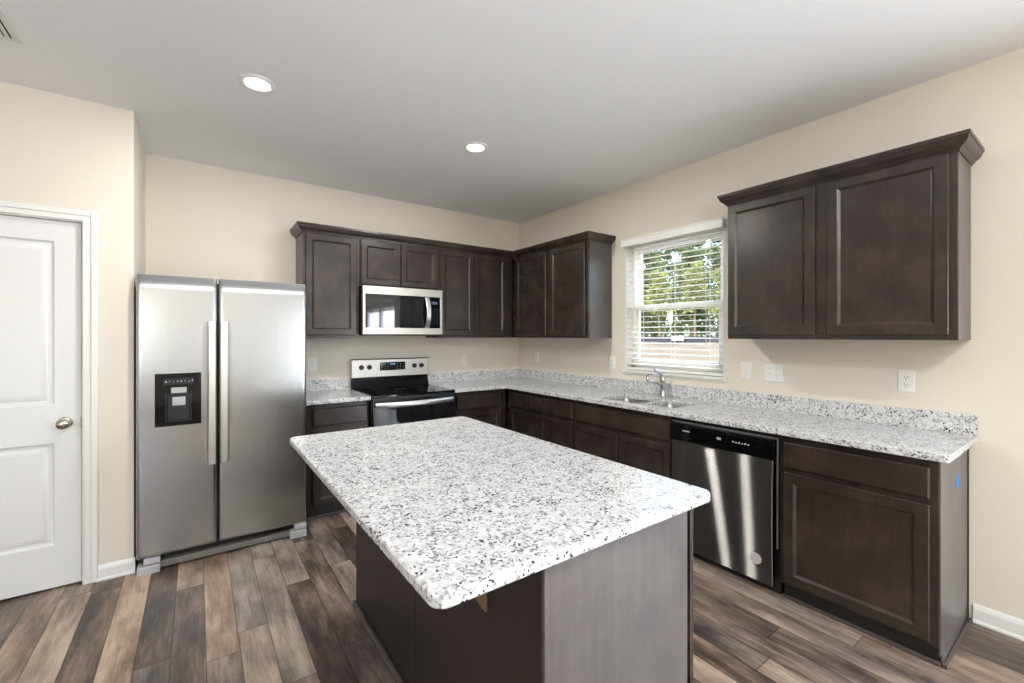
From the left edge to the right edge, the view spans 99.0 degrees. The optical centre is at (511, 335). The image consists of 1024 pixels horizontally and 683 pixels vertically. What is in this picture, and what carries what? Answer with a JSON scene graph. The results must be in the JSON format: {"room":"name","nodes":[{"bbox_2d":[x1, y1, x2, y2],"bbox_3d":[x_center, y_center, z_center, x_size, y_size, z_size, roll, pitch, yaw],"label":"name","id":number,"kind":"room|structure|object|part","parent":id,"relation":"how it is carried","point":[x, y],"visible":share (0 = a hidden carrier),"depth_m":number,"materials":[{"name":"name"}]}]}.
{"room":"kitchen","nodes":[
{"label":"kitchen","id":0,"kind":"room"},
{"bbox_2d":[0,81,106,564],"bbox_3d":[-4.196,0.036,1.273,4.468,2.743,0.120,0,0,-36],"label":"wall","id":1,"kind":"structure","parent":0,"point":[53,146],"depth_m":2.44,"materials":[{"name":"beige paint"}]},
{"bbox_2d":[0,215,81,599],"bbox_3d":[-2.743,0.379,2.253,0.771,2.033,0.107,0,0,-36],"label":"door","id":2,"kind":"structure","parent":1,"relation":"in","point":[41,259],"depth_m":2.39,"materials":[{"name":"white wood"}]},
{"bbox_3d":[-2.482,0.487,2.419,0.064,0.064,0.071,0,0,-36],"label":"knob","id":3,"kind":"part","parent":2,"relation":"part of","materials":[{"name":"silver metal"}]},
{"bbox_2d":[0,200,97,584],"bbox_3d":[-2.774,0.350,2.289,0.903,2.114,0.137,0,0,-36],"label":"trim","id":4,"kind":"structure","parent":1,"relation":"attached to","point":[88,219],"depth_m":2.48,"materials":[{"name":"white wood"}]},
{"bbox_2d":[96,557,134,581],"bbox_3d":[-2.309,1.363,2.548,0.170,0.088,0.020,0,0,-36],"label":"baseboard","id":5,"kind":"structure","parent":1,"relation":"attached to","point":[111,570],"depth_m":2.55,"materials":[{"name":"white wood"}]},
{"bbox_2d":[107,105,145,565],"bbox_3d":[-2.516,0.036,2.865,0.120,2.743,0.735,0,0,-36],"label":"wall","id":6,"kind":"structure","parent":0,"point":[126,155],"depth_m":2.58,"materials":[{"name":"beige paint"}]},
{"bbox_2d":[146,153,518,388],"bbox_3d":[-3.186,0.036,2.909,8.260,2.743,0.120,0,0,-36],"label":"wall","id":7,"kind":"structure","parent":0,"point":[203,220],"depth_m":3.72,"materials":[{"name":"beige paint"}]},
{"bbox_2d":[308,357,316,370],"bbox_3d":[-1.761,0.252,3.857,0.070,0.117,0.009,0,0,-36],"label":"wall outlet","id":8,"kind":"object","parent":7,"relation":"attached to","point":[312,362],"visible":1,"depth_m":3.85,"materials":[{"name":"white plastic"}]},
{"bbox_2d":[296,232,358,337],"bbox_3d":[-1.594,-0.417,3.780,0.453,0.876,0.328,0,0,-36],"label":"upper cabinet","id":9,"kind":"object","parent":7,"relation":"attached to","point":[328,265],"visible":0.89,"depth_m":3.65,"materials":[{"name":"brown wood"}]},
{"bbox_2d":[306,378,348,391],"bbox_3d":[-1.698,0.441,3.895,0.479,0.100,0.020,0,0,-36],"label":"backsplash","id":10,"kind":"structure","parent":7,"relation":"attached to","point":[340,383],"depth_m":3.91,"materials":[{"name":"stone"}]},
{"bbox_2d":[359,239,438,289],"bbox_3d":[-1.102,-0.645,4.135,0.758,0.420,0.328,0,0,-36],"label":"upper cabinet","id":11,"kind":"object","parent":7,"relation":"attached to","point":[384,264],"visible":0.73,"depth_m":3.98,"materials":[{"name":"brown wood"}]},
{"bbox_3d":[-1.167,-0.642,3.899,0.356,0.385,0.020,0,0,-36],"label":"cabinet door","id":12,"kind":"part","parent":11,"relation":"part of","materials":[{"name":"brown wood"}]},
{"bbox_2d":[359,285,441,335],"bbox_3d":[-1.065,-0.218,4.084,0.753,0.434,0.447,0,0,-36],"label":"microwave","id":13,"kind":"object","parent":11,"relation":"attached to","point":[383,311],"visible":0.93,"depth_m":3.92,"materials":[{"name":"silver metal"}]},
{"bbox_3d":[-1.033,-0.215,3.928,0.576,0.293,0.036,0,0,-36],"label":"door glass","id":14,"kind":"part","parent":13,"relation":"part of","materials":[{"name":"black glass"}]},
{"bbox_3d":[-0.779,-0.215,4.054,0.042,0.284,0.062,0,0,-36],"label":"handle","id":15,"kind":"part","parent":13,"relation":"part of","materials":[{"name":"silver metal"}]},
{"bbox_3d":[-0.747,-0.215,4.134,0.126,0.293,0.037,0,0,-36],"label":"control panel","id":16,"kind":"part","parent":13,"relation":"part of","materials":[{"name":"black plastic"}]},
{"bbox_3d":[-0.869,-0.642,4.114,0.369,0.385,0.020,0,0,-36],"label":"cabinet door","id":17,"kind":"part","parent":11,"relation":"part of","materials":[{"name":"brown wood"}]},
{"bbox_2d":[289,221,615,258],"bbox_3d":[-0.521,-0.875,4.170,2.868,0.072,1.076,0,0,-8],"label":"crown molding","id":18,"kind":"structure","parent":7,"relation":"attached to","point":[298,227],"depth_m":3.98,"materials":[{"name":"brown wood"}]},
{"bbox_2d":[461,355,466,365],"bbox_3d":[-0.521,0.265,4.752,0.070,0.117,0.009,0,0,-36],"label":"wall outlet","id":19,"kind":"object","parent":7,"relation":"attached to","point":[463,357],"visible":1,"depth_m":4.75,"materials":[{"name":"white plastic"}]},
{"bbox_2d":[426,249,511,337],"bbox_3d":[-0.439,-0.417,4.614,0.872,0.876,0.328,0,0,-36],"label":"upper cabinet","id":20,"kind":"object","parent":7,"relation":"attached to","point":[476,289],"visible":0.91,"depth_m":4.47,"materials":[{"name":"brown wood"}]},
{"bbox_3d":[-0.543,-0.420,4.349,0.378,0.830,0.020,0,0,-36],"label":"cabinet door","id":21,"kind":"part","parent":20,"relation":"part of","materials":[{"name":"brown wood"}]},
{"bbox_3d":[-0.223,-0.420,4.580,0.394,0.830,0.020,0,0,-36],"label":"cabinet door","id":22,"kind":"part","parent":20,"relation":"part of","materials":[{"name":"brown wood"}]},
{"bbox_2d":[0,0,1023,222],"bbox_3d":[-0.661,-1.386,-0.573,8.240,0.100,8.720,0,0,-36],"label":"ceiling","id":23,"kind":"structure","parent":0,"point":[571,102],"depth_m":2.20,"materials":[{"name":"white paint"}]},
{"bbox_2d":[0,6,22,44],"bbox_3d":[-2.277,-1.331,1.792,0.308,0.008,0.285,0,0,-36],"label":"ceiling vent","id":24,"kind":"object","parent":23,"relation":"in","point":[7,32],"visible":1,"depth_m":1.91,"materials":[{"name":"white metal"}]},
{"bbox_2d":[238,73,275,92],"bbox_3d":[-1.346,-1.329,2.310,0.172,0.013,0.172,0,0,-36],"label":"recessed light","id":25,"kind":"object","parent":23,"relation":"in","point":[254,82],"visible":1,"depth_m":2.29,"materials":[{"name":"white plastic"}]},
{"bbox_2d":[463,142,487,152],"bbox_3d":[-0.259,-1.329,3.094,0.172,0.013,0.172,0,0,-36],"label":"recessed light","id":26,"kind":"object","parent":23,"relation":"in","point":[474,147],"visible":1,"depth_m":3.08,"materials":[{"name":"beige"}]},
{"bbox_2d":[0,511,1023,682],"bbox_3d":[-0.661,1.437,-0.573,8.240,0.060,8.720,0,0,-36],"label":"floor","id":27,"kind":"structure","parent":0,"point":[281,610],"depth_m":2.04,"materials":[{"name":"brown wood"}]},
{"bbox_2d":[136,274,306,576],"bbox_3d":[-2.036,0.522,3.115,0.922,1.771,0.830,0,0,-36],"label":"refrigerator","id":28,"kind":"object","parent":27,"relation":"on","point":[221,367],"visible":1,"depth_m":2.77,"materials":[{"name":"silver metal"}]},
{"bbox_3d":[-2.059,0.477,2.697,0.396,1.681,0.067,0,0,-36],"label":"door","id":29,"kind":"part","parent":28,"relation":"part of","materials":[{"name":"metal"}]},
{"bbox_3d":[-1.886,0.359,2.748,0.043,0.896,0.059,0,0,-36],"label":"door handle","id":30,"kind":"part","parent":28,"relation":"part of","materials":[{"name":"silver metal"}]},
{"bbox_3d":[-1.834,0.359,2.786,0.043,0.896,0.059,0,0,-36],"label":"door handle","id":31,"kind":"part","parent":28,"relation":"part of","materials":[{"name":"silver metal"}]},
{"bbox_3d":[-1.841,1.376,2.853,0.712,0.038,0.040,0,0,-36],"label":"rail","id":32,"kind":"part","parent":28,"relation":"part of","materials":[{"name":"grey metal"}]},
{"bbox_3d":[-1.682,0.477,2.969,0.518,1.681,0.067,0,0,-36],"label":"door","id":33,"kind":"part","parent":28,"relation":"part of","materials":[{"name":"metal"}]},
{"bbox_2d":[306,400,368,519],"bbox_3d":[-1.522,0.965,3.660,0.470,0.884,0.584,0,0,-36],"label":"base cabinet","id":34,"kind":"object","parent":27,"relation":"on","point":[334,417],"visible":0.42,"depth_m":3.38,"materials":[{"name":"brown wood"}]},
{"bbox_3d":[-1.383,1.398,3.467,0.470,0.018,0.015,0,0,-36],"label":"shoe molding","id":35,"kind":"part","parent":34,"relation":"part of","materials":[{"name":"grey"}]},
{"bbox_2d":[306,378,370,405],"bbox_3d":[-1.521,0.457,3.652,0.482,0.132,0.621,0,0,-36],"label":"countertop","id":36,"kind":"structure","parent":34,"relation":"on","point":[322,391],"depth_m":3.71,"materials":[{"name":"stone"}]},
{"bbox_3d":[-1.346,0.626,3.440,0.414,0.134,0.020,0,0,-36],"label":"drawer","id":37,"kind":"part","parent":34,"relation":"part of","materials":[{"name":"brown wood"}]},
{"bbox_3d":[-1.346,1.009,3.440,0.414,0.580,0.020,0,0,-36],"label":"cabinet door","id":38,"kind":"part","parent":34,"relation":"part of","materials":[{"name":"brown wood"}]},
{"bbox_2d":[350,357,454,426],"bbox_3d":[-0.981,0.813,3.969,0.759,1.188,0.698,0,0,-36],"label":"range","id":39,"kind":"object","parent":27,"relation":"on","point":[400,391],"visible":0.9,"depth_m":3.94,"materials":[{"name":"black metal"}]},
{"bbox_3d":[-1.169,0.308,4.230,0.757,0.165,0.047,0,0,-36],"label":"control panel","id":40,"kind":"part","parent":39,"relation":"part of","materials":[{"name":"metal"}]},
{"bbox_2d":[353,384,454,398],"bbox_3d":[-0.984,0.499,3.973,0.757,0.020,0.560,0,0,-36],"label":"cooktop","id":41,"kind":"object","parent":39,"relation":"in","point":[380,391],"depth_m":3.90,"materials":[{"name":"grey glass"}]},
{"bbox_2d":[371,392,454,426],"bbox_3d":[-0.811,0.845,3.734,0.749,0.675,0.120,0,0,-36],"label":"oven","id":42,"kind":"object","parent":39,"relation":"in","point":[407,407],"depth_m":3.70,"materials":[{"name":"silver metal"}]},
{"bbox_2d":[455,389,504,427],"bbox_3d":[-0.466,0.965,4.423,0.596,0.884,0.584,0,0,-36],"label":"base cabinet","id":43,"kind":"object","parent":27,"relation":"on","point":[487,406],"visible":0.16,"depth_m":4.21,"materials":[{"name":"brown wood"}]},
{"bbox_3d":[-0.309,0.626,4.188,0.487,0.134,0.020,0,0,-36],"label":"drawer","id":44,"kind":"part","parent":43,"relation":"part of","materials":[{"name":"brown wood"}]},
{"bbox_3d":[-0.309,1.009,4.188,0.487,0.580,0.020,0,0,-36],"label":"cabinet door","id":45,"kind":"part","parent":43,"relation":"part of","materials":[{"name":"brown wood"}]},
{"bbox_2d":[353,509,692,682],"bbox_3d":[-0.171,0.965,1.810,0.805,0.884,1.566,0,0,-36],"label":"base cabinet","id":46,"kind":"object","parent":27,"relation":"on","point":[620,610],"visible":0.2,"depth_m":1.27,"materials":[{"name":"brown wood"}]},
{"bbox_3d":[-0.567,0.965,2.463,0.606,0.884,0.012,0,0,-36],"label":"panel","id":47,"kind":"part","parent":46,"relation":"part of","materials":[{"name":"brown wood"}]},
{"bbox_3d":[-0.131,1.398,1.839,0.614,0.018,1.566,0,0,-36],"label":"shoe molding","id":48,"kind":"part","parent":46,"relation":"part of","materials":[{"name":"grey"}]},
{"bbox_3d":[-0.588,0.965,1.984,0.012,0.884,0.764,0,0,-36],"label":"panel","id":49,"kind":"part","parent":46,"relation":"part of","materials":[{"name":"black wood"}]},
{"bbox_3d":[-0.142,0.965,1.366,0.012,0.884,0.756,0,0,-36],"label":"panel","id":50,"kind":"part","parent":46,"relation":"part of","materials":[{"name":"black wood"}]},
{"bbox_2d":[290,416,709,608],"bbox_3d":[-0.221,0.507,1.749,0.968,0.032,1.606,0,0,-36],"label":"countertop","id":51,"kind":"structure","parent":46,"relation":"on","point":[464,508],"depth_m":1.33,"materials":[{"name":"stone"}]},
{"bbox_3d":[0.315,0.965,1.222,0.592,0.884,0.012,0,0,-36],"label":"panel","id":52,"kind":"part","parent":46,"relation":"part of","materials":[{"name":"brown wood"}]},
{"bbox_3d":[0.131,0.920,2.030,0.019,0.794,1.532,0,0,-36],"label":"frame","id":53,"kind":"part","parent":46,"relation":"part of","materials":[{"name":"brown wood"}]},
{"bbox_2d":[505,389,574,449],"bbox_3d":[0.294,0.965,4.386,0.584,0.884,1.516,0,0,-36],"label":"base cabinet","id":54,"kind":"object","parent":27,"relation":"on","point":[551,419],"visible":0.22,"depth_m":3.93,"materials":[{"name":"brown wood"}]},
{"bbox_3d":[0.113,1.009,4.155,0.020,0.580,0.439,0,0,-36],"label":"cabinet door","id":55,"kind":"part","parent":54,"relation":"part of","materials":[{"name":"brown wood"}]},
{"bbox_3d":[0.237,0.626,3.983,0.020,0.134,0.893,0,0,-36],"label":"drawer","id":56,"kind":"part","parent":54,"relation":"part of","materials":[{"name":"brown wood"}]},
{"bbox_3d":[0.374,1.009,3.793,0.020,0.580,0.424,0,0,-36],"label":"cabinet door","id":57,"kind":"part","parent":54,"relation":"part of","materials":[{"name":"brown wood"}]},
{"bbox_2d":[428,369,977,462],"bbox_3d":[0.700,0.457,3.318,1.197,0.132,3.761,0,0,-36],"label":"countertop","id":58,"kind":"structure","parent":54,"relation":"on","point":[937,436],"depth_m":2.69,"materials":[{"name":"stone"}]},
{"bbox_2d":[614,398,683,407],"bbox_3d":[1.010,0.607,3.303,0.375,0.165,0.680,0,0,-36],"label":"sink","id":59,"kind":"object","parent":58,"relation":"in","point":[629,400],"visible":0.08,"depth_m":3.57,"materials":[{"name":"silver metal"}]},
{"bbox_3d":[0.930,0.607,3.414,0.375,0.165,0.406,0,0,-36],"label":"bowl","id":60,"kind":"part","parent":59,"relation":"part of","materials":[{"name":"silver metal"}]},
{"bbox_3d":[1.143,0.597,3.145,0.345,0.145,0.270,0,0,-36],"label":"bowl","id":61,"kind":"part","parent":59,"relation":"part of","materials":[{"name":"silver metal"}]},
{"bbox_2d":[646,369,666,396],"bbox_3d":[1.136,0.377,3.450,0.238,0.228,0.060,0,0,-36],"label":"faucet","id":62,"kind":"object","parent":58,"relation":"on","point":[662,383],"visible":1,"depth_m":3.48,"materials":[{"name":"silver metal"}]},
{"bbox_3d":[1.118,0.345,3.437,0.194,0.114,0.024,0,0,-36],"label":"spout","id":63,"kind":"part","parent":62,"relation":"part of","materials":[{"name":"silver metal"}]},
{"bbox_2d":[575,400,674,478],"bbox_3d":[1.006,0.965,3.399,0.584,0.884,0.914,0,0,-36],"label":"base cabinet","id":64,"kind":"object","parent":27,"relation":"on","point":[641,440],"visible":0.17,"depth_m":3.16,"materials":[{"name":"brown wood"}]},
{"bbox_3d":[0.652,1.009,3.407,0.020,0.580,0.444,0,0,-36],"label":"cabinet door","id":65,"kind":"part","parent":64,"relation":"part of","materials":[{"name":"brown wood"}]},
{"bbox_3d":[0.781,0.626,3.229,0.020,0.134,0.889,0,0,-36],"label":"drawer","id":66,"kind":"part","parent":64,"relation":"part of","materials":[{"name":"brown wood"}]},
{"bbox_3d":[0.794,0.920,3.246,0.019,0.794,0.914,0,0,-36],"label":"frame","id":67,"kind":"part","parent":64,"relation":"part of","materials":[{"name":"brown wood"}]},
{"bbox_3d":[0.914,1.009,3.044,0.020,0.580,0.433,0,0,-36],"label":"cabinet door","id":68,"kind":"part","parent":64,"relation":"part of","materials":[{"name":"brown wood"}]},
{"bbox_2d":[671,417,783,593],"bbox_3d":[1.450,0.969,2.754,0.583,0.876,0.636,0,0,-36],"label":"dishwasher","id":69,"kind":"object","parent":27,"relation":"on","point":[737,531],"visible":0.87,"depth_m":2.51,"materials":[{"name":"silver metal"}]},
{"bbox_3d":[1.242,0.554,2.604,0.026,0.006,0.632,0,0,-36],"label":"trim","id":70,"kind":"part","parent":69,"relation":"part of","materials":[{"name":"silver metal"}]},
{"bbox_3d":[1.291,1.357,2.639,0.035,0.100,0.632,0,0,-36],"label":"toe panel","id":71,"kind":"part","parent":69,"relation":"part of","materials":[{"name":"black"}]},
{"bbox_3d":[1.430,0.849,2.351,0.016,0.596,0.005,0,0,-36],"label":"trim","id":72,"kind":"part","parent":69,"relation":"part of","materials":[{"name":"silver metal"}]},
{"bbox_2d":[780,435,971,668],"bbox_3d":[1.847,0.965,2.242,0.595,0.884,0.639,0,0,-36],"label":"base cabinet","id":73,"kind":"object","parent":27,"relation":"on","point":[874,543],"visible":0.8,"depth_m":2.02,"materials":[{"name":"brown wood"}]},
{"bbox_3d":[1.606,0.626,2.085,0.020,0.134,0.570,0,0,-36],"label":"drawer","id":74,"kind":"part","parent":73,"relation":"part of","materials":[{"name":"brown wood"}]},
{"bbox_3d":[1.606,1.009,2.085,0.020,0.580,0.570,0,0,-36],"label":"cabinet door","id":75,"kind":"part","parent":73,"relation":"part of","materials":[{"name":"brown wood"}]},
{"bbox_3d":[1.643,1.398,2.109,0.015,0.018,0.616,0,0,-36],"label":"shoe molding","id":76,"kind":"part","parent":73,"relation":"part of","materials":[{"name":"brown wood"}]},
{"bbox_3d":[2.023,0.965,1.999,0.553,0.884,0.006,0,0,-36],"label":"panel","id":77,"kind":"part","parent":73,"relation":"part of","materials":[{"name":"brown wood"}]},
{"bbox_3d":[2.042,1.398,1.999,0.534,0.018,0.016,0,0,-36],"label":"shoe molding","id":78,"kind":"part","parent":73,"relation":"part of","materials":[{"name":"grey"}]},
{"bbox_2d":[519,48,1023,619],"bbox_3d":[2.628,0.036,1.789,0.140,2.743,8.500,0,0,-36],"label":"wall","id":79,"kind":"structure","parent":0,"point":[982,375],"depth_m":2.33,"materials":[{"name":"beige paint"}]},
{"bbox_2d":[535,352,538,362],"bbox_3d":[0.280,0.244,4.916,0.009,0.117,0.070,0,0,-36],"label":"wall outlet","id":80,"kind":"object","parent":79,"relation":"attached to","point":[536,353],"visible":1,"depth_m":4.91,"materials":[{"name":"white plastic"}]},
{"bbox_2d":[512,241,611,337],"bbox_3d":[0.372,-0.417,4.515,0.328,0.876,1.430,0,0,-36],"label":"upper cabinet","id":81,"kind":"object","parent":79,"relation":"attached to","point":[565,291],"visible":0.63,"depth_m":4.09,"materials":[{"name":"brown wood"}]},
{"bbox_3d":[0.188,-0.420,4.508,0.020,0.830,0.503,0,0,-36],"label":"cabinet door","id":82,"kind":"part","parent":81,"relation":"part of","materials":[{"name":"brown wood"}]},
{"bbox_3d":[0.507,-0.420,4.066,0.020,0.830,0.477,0,0,-36],"label":"cabinet door","id":83,"kind":"part","parent":81,"relation":"part of","materials":[{"name":"brown wood"}]},
{"bbox_3d":[0.801,-0.415,3.944,0.274,0.871,0.002,0,0,-36],"label":"panel","id":84,"kind":"part","parent":81,"relation":"part of","materials":[{"name":"brown wood"}]},
{"bbox_2d":[609,356,615,368],"bbox_3d":[0.924,0.247,4.024,0.009,0.117,0.070,0,0,-36],"label":"wall outlet","id":85,"kind":"object","parent":79,"relation":"attached to","point":[612,359],"visible":1,"depth_m":4.02,"materials":[{"name":"white plastic"}]},
{"bbox_2d":[622,228,726,381],"bbox_3d":[1.324,-0.244,3.574,0.157,1.167,0.945,0,0,-36],"label":"window","id":86,"kind":"structure","parent":79,"relation":"in","point":[629,303],"depth_m":3.70,"materials":[{"name":"white plastic"}]},
{"bbox_2d":[620,217,725,376],"bbox_3d":[1.282,-0.275,3.544,0.122,1.148,0.935,0,0,-36],"label":"window blind","id":87,"kind":"object","parent":86,"relation":"attached to","point":[715,225],"visible":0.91,"depth_m":3.52,"materials":[{"name":"white plastic"}]},
{"bbox_3d":[1.129,-0.248,3.809,0.059,1.070,0.003,0,0,-36],"label":"ladder cord","id":88,"kind":"part","parent":87,"relation":"part of","materials":[{"name":"white fabric"}]},
{"bbox_3d":[1.307,0.289,3.562,0.052,0.020,0.875,0,0,-36],"label":"rail","id":89,"kind":"part","parent":87,"relation":"part of","materials":[{"name":"white plastic"}]},
{"bbox_3d":[1.301,0.321,3.557,0.100,0.036,0.945,0,0,-36],"label":"sill","id":90,"kind":"part","parent":86,"relation":"part of","materials":[{"name":"white wood"}]},
{"bbox_3d":[1.353,-0.004,3.595,0.026,0.532,0.805,0,0,-36],"label":"sash","id":91,"kind":"part","parent":86,"relation":"part of","materials":[{"name":"white plastic"}]},
{"bbox_3d":[1.375,-0.504,3.611,0.026,0.557,0.805,0,0,-36],"label":"sash","id":92,"kind":"part","parent":86,"relation":"part of","materials":[{"name":"white plastic"}]},
{"bbox_2d":[741,362,751,378],"bbox_3d":[1.627,0.242,3.042,0.016,0.117,0.070,0,0,-36],"label":"light switch","id":93,"kind":"object","parent":79,"relation":"attached to","point":[746,367],"visible":1,"depth_m":3.04,"materials":[{"name":"white plastic"}]},
{"bbox_2d":[764,364,782,382],"bbox_3d":[1.732,0.249,2.898,0.016,0.117,0.116,0,0,-36],"label":"light switch","id":94,"kind":"object","parent":79,"relation":"attached to","point":[772,372],"visible":1,"depth_m":2.90,"materials":[{"name":"white plastic"}]},
{"bbox_2d":[717,128,984,339],"bbox_3d":[1.819,-0.445,2.488,0.352,0.932,1.151,0,0,-36],"label":"upper cabinet","id":95,"kind":"object","parent":79,"relation":"attached to","point":[877,246],"visible":1,"depth_m":2.26,"materials":[{"name":"brown wood"}]},
{"bbox_3d":[1.542,-0.420,2.631,0.020,0.830,0.490,0,0,-36],"label":"cabinet door","id":96,"kind":"part","parent":95,"relation":"part of","materials":[{"name":"brown wood"}]},
{"bbox_3d":[1.819,-0.875,2.488,0.352,0.072,1.151,0,0,-36],"label":"crown molding","id":97,"kind":"part","parent":95,"relation":"part of","materials":[{"name":"brown wood"}]},
{"bbox_3d":[1.859,-0.420,2.192,0.020,0.830,0.477,0,0,-36],"label":"cabinet door","id":98,"kind":"part","parent":95,"relation":"part of","materials":[{"name":"brown wood"}]},
{"bbox_3d":[2.150,-0.415,2.075,0.274,0.871,0.002,0,0,-36],"label":"panel","id":99,"kind":"part","parent":95,"relation":"part of","materials":[{"name":"brown wood"}]},
{"bbox_2d":[898,370,914,391],"bbox_3d":[2.126,0.244,2.358,0.009,0.117,0.070,0,0,-36],"label":"wall outlet","id":100,"kind":"object","parent":79,"relation":"attached to","point":[906,378],"visible":1,"depth_m":2.35,"materials":[{"name":"white plastic"}]},
{"bbox_2d":[902,381,909,387],"bbox_3d":[2.124,0.264,2.356,0.002,0.034,0.034,0,0,-36],"label":"receptacle","id":101,"kind":"object","parent":100,"relation":"attached to","point":[905,384],"depth_m":2.36,"materials":[{"name":"grey plastic"}]},
{"bbox_2d":[902,374,909,380],"bbox_3d":[2.124,0.225,2.356,0.002,0.034,0.034,0,0,-36],"label":"receptacle","id":102,"kind":"object","parent":100,"relation":"attached to","point":[905,377],"depth_m":2.36,"materials":[{"name":"grey plastic"}]},
{"bbox_2d":[973,603,1023,640],"bbox_3d":[2.545,1.363,1.768,0.020,0.088,0.943,0,0,-36],"label":"baseboard","id":103,"kind":"structure","parent":79,"relation":"attached to","point":[1000,622],"depth_m":2.08,"materials":[{"name":"white wood"}]},
{"label":"outside","id":104,"kind":"structure","parent":0,"visible":0},
{"bbox_2d":[641,342,718,363],"bbox_3d":[18.626,1.022,30.906,59.840,1.470,80.000,0,0,-36],"label":"ground","id":105,"kind":"structure","parent":104,"point":[663,346],"depth_m":20.61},
{"bbox_2d":[641,250,665,335],"bbox_3d":[10.938,-3.686,35.346,3.383,8.194,4.035,0,0,-36],"label":"pine tree","id":106,"kind":"object","parent":105,"relation":"on","point":[647,323],"visible":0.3,"depth_m":34.70,"materials":[{"name":"green plant"}]},
{"bbox_2d":[641,248,670,335],"bbox_3d":[12.788,-4.351,39.651,3.138,9.524,3.448,0,0,37],"label":"pine tree","id":107,"kind":"object","parent":105,"relation":"on","point":[659,252],"visible":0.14,"depth_m":39.07,"materials":[{"name":"green plant"}]},
{"bbox_2d":[644,270,674,335],"bbox_3d":[10.324,-2.124,30.715,1.993,5.067,2.140,0,0,7],"label":"young tree","id":108,"kind":"object","parent":105,"relation":"on","point":[664,274],"visible":0.77,"depth_m":30.58,"materials":[{"name":"green plant"}]},
{"bbox_2d":[661,246,684,335],"bbox_3d":[15.866,-4.670,42.761,3.314,10.243,3.476,0,0,31],"label":"pine tree","id":109,"kind":"object","parent":105,"relation":"on","point":[670,251],"visible":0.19,"depth_m":42.53,"materials":[{"name":"green plant"}]},
{"bbox_2d":[672,336,683,341],"bbox_3d":[10.405,0.307,27.378,0.100,0.600,0.800,0,0,-36],"label":"notice board","id":110,"kind":"object","parent":105,"relation":"on","point":[673,340],"visible":0.66,"depth_m":27.36,"materials":[{"name":"white"}]},
{"bbox_2d":[641,334,718,342],"bbox_3d":[9.063,0.257,29.555,0.090,0.700,19.000,0,0,-36],"label":"fence","id":111,"kind":"object","parent":105,"relation":"on","point":[650,339],"visible":0.16,"depth_m":27.12,"materials":[{"name":"black wood"}]},
{"bbox_2d":[670,241,717,335],"bbox_3d":[13.338,-3.617,32.200,3.212,8.055,3.333,0,0,-10],"label":"pine tree","id":112,"kind":"object","parent":105,"relation":"on","point":[697,252],"visible":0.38,"depth_m":31.98,"materials":[{"name":"green plant"}]},
{"bbox_2d":[677,262,712,335],"bbox_3d":[12.127,-2.298,28.982,2.125,5.415,2.063,0,0,-1],"label":"young tree","id":113,"kind":"object","parent":105,"relation":"on","point":[696,264],"visible":0.79,"depth_m":28.86,"materials":[{"name":"green plant"}]},
{"bbox_2d":[674,241,718,335],"bbox_3d":[15.200,-4.268,36.074,3.494,9.593,3.818,0,0,37],"label":"pine tree","id":114,"kind":"object","parent":105,"relation":"on","point":[704,317],"visible":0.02,"depth_m":35.30,"materials":[{"name":"green plant"}]},
{"bbox_2d":[703,238,720,335],"bbox_3d":[18.421,-4.376,38.888,3.833,9.571,3.785,0,0,-36],"label":"pine tree","id":115,"kind":"object","parent":105,"relation":"on","point":[715,249],"visible":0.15,"depth_m":38.72,"materials":[{"name":"green plant"}]},
{"bbox_2d":[707,266,720,317],"bbox_3d":[13.264,-2.035,26.961,2.308,4.889,1.828,0,0,-15],"label":"young tree","id":116,"kind":"object","parent":105,"relation":"on","point":[718,273],"visible":0.13,"depth_m":27.02,"materials":[{"name":"green plant"}]}
]}

